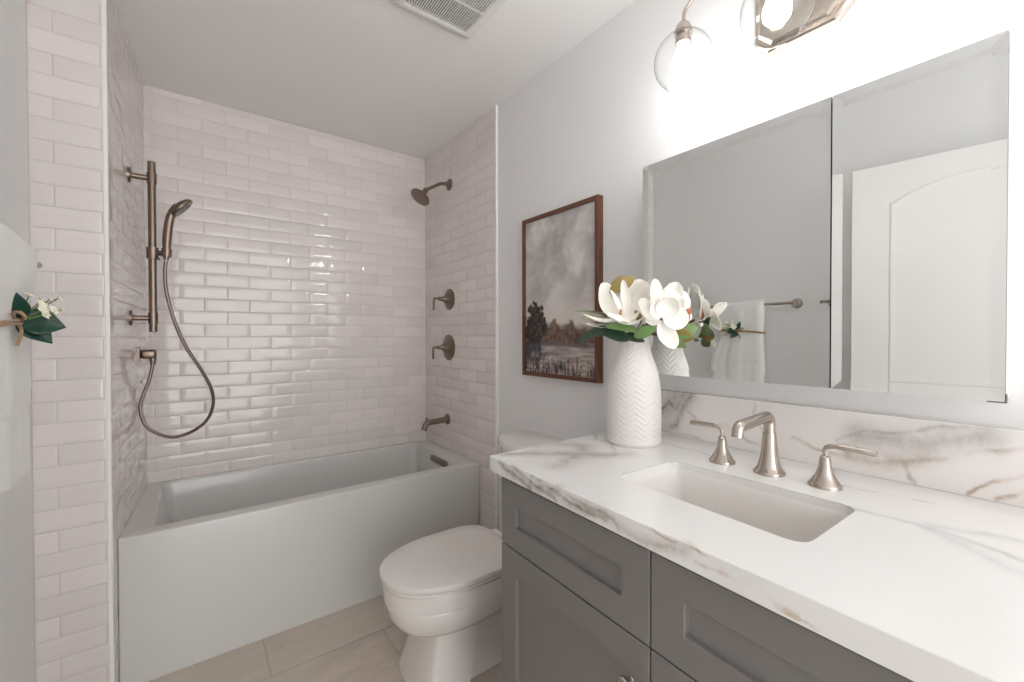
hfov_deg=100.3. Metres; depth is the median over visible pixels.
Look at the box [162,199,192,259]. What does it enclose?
shower
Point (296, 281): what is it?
wall
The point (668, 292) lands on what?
flower
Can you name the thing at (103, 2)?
trim
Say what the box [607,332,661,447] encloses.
vase
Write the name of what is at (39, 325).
sprig
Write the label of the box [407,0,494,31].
grille
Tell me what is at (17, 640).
wall
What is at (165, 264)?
shower hose
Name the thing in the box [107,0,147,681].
wall
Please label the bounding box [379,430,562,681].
toilet
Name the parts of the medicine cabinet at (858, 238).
mirror door, mirror door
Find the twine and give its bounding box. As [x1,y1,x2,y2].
[0,310,26,345]
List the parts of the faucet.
lever, handle, spout, handle, lever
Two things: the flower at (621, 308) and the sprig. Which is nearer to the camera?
the sprig
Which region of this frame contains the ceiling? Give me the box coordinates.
[116,0,634,158]
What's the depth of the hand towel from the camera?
0.84 m
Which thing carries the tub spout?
attached to the wall at (612, 107)
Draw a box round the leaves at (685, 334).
[634,308,698,347]
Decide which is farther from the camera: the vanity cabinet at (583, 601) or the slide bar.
the slide bar
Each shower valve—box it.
[432,335,454,359]
[433,289,454,309]
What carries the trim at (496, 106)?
attached to the wall at (612, 107)
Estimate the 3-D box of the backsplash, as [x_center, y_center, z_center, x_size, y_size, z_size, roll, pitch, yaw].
[0.755,0.242,1.134,0.022,0.146,1.061,-1,1,-37]
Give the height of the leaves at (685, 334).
0.376 m
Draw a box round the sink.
[627,469,848,541]
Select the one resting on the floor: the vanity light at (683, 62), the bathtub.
the bathtub
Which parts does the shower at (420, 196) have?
arm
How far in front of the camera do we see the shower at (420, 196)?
2.56 m
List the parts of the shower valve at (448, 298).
lever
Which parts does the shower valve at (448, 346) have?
lever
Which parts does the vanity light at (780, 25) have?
bulb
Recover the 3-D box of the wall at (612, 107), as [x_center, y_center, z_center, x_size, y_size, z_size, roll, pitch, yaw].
[0.843,0.002,1.109,0.109,2.465,4.770,-1,1,-37]
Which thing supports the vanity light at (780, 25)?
attached to the wall at (612, 107)
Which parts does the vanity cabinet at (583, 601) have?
drawer, door, knob, door, drawer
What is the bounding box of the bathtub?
[118,440,479,681]
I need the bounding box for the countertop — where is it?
[490,432,1023,681]
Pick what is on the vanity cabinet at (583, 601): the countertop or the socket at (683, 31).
the countertop
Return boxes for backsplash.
[661,389,1023,506]
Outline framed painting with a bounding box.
[522,194,602,382]
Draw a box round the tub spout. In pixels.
[421,414,449,430]
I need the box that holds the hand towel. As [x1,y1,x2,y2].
[0,222,39,493]
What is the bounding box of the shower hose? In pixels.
[138,261,214,438]
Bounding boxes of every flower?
[583,279,649,327]
[638,278,688,348]
[648,288,691,325]
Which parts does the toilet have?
seat, lid, bowl, tank, tank lid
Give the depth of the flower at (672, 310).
1.20 m
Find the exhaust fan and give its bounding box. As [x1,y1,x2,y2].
[390,0,506,38]
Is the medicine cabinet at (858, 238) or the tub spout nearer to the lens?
the medicine cabinet at (858, 238)
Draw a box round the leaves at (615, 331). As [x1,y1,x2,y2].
[575,310,644,342]
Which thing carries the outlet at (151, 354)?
attached to the wall at (125, 85)
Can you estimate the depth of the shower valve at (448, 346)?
2.64 m
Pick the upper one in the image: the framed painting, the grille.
the grille
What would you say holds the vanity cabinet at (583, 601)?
on the floor
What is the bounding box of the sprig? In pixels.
[11,292,65,343]
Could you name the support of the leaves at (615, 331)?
in the vase
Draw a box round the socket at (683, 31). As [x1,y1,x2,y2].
[674,19,692,48]
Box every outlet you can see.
[137,347,156,364]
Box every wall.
[0,0,34,681]
[26,0,108,681]
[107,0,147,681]
[143,84,425,483]
[425,0,1023,530]
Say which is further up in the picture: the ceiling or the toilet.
the ceiling
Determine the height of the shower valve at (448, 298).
0.136 m
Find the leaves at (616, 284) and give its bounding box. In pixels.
[610,275,634,297]
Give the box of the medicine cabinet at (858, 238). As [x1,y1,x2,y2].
[643,30,1012,403]
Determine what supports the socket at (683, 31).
attached to the vanity light at (683, 62)
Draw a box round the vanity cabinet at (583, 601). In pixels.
[502,477,913,681]
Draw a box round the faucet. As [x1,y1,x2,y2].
[690,411,876,490]
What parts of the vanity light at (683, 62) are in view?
bulb, arm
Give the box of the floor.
[147,595,501,681]
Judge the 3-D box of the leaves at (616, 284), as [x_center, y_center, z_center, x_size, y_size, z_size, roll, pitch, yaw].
[0.342,0.040,1.315,0.076,0.481,0.036,0,1,-22]
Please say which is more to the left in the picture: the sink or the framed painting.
the framed painting
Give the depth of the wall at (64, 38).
1.36 m
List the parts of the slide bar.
rail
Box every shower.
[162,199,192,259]
[411,179,451,205]
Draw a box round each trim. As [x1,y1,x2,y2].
[101,0,114,681]
[495,105,498,529]
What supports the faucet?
on the countertop
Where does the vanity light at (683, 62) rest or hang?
attached to the wall at (612, 107)
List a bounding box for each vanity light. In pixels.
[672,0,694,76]
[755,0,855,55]
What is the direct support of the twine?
attached to the hand towel
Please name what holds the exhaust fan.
attached to the ceiling
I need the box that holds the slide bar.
[127,161,171,331]
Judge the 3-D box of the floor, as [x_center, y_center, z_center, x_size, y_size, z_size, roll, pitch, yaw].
[0.169,1.271,0.535,1.895,0.058,5.004,-1,1,-37]

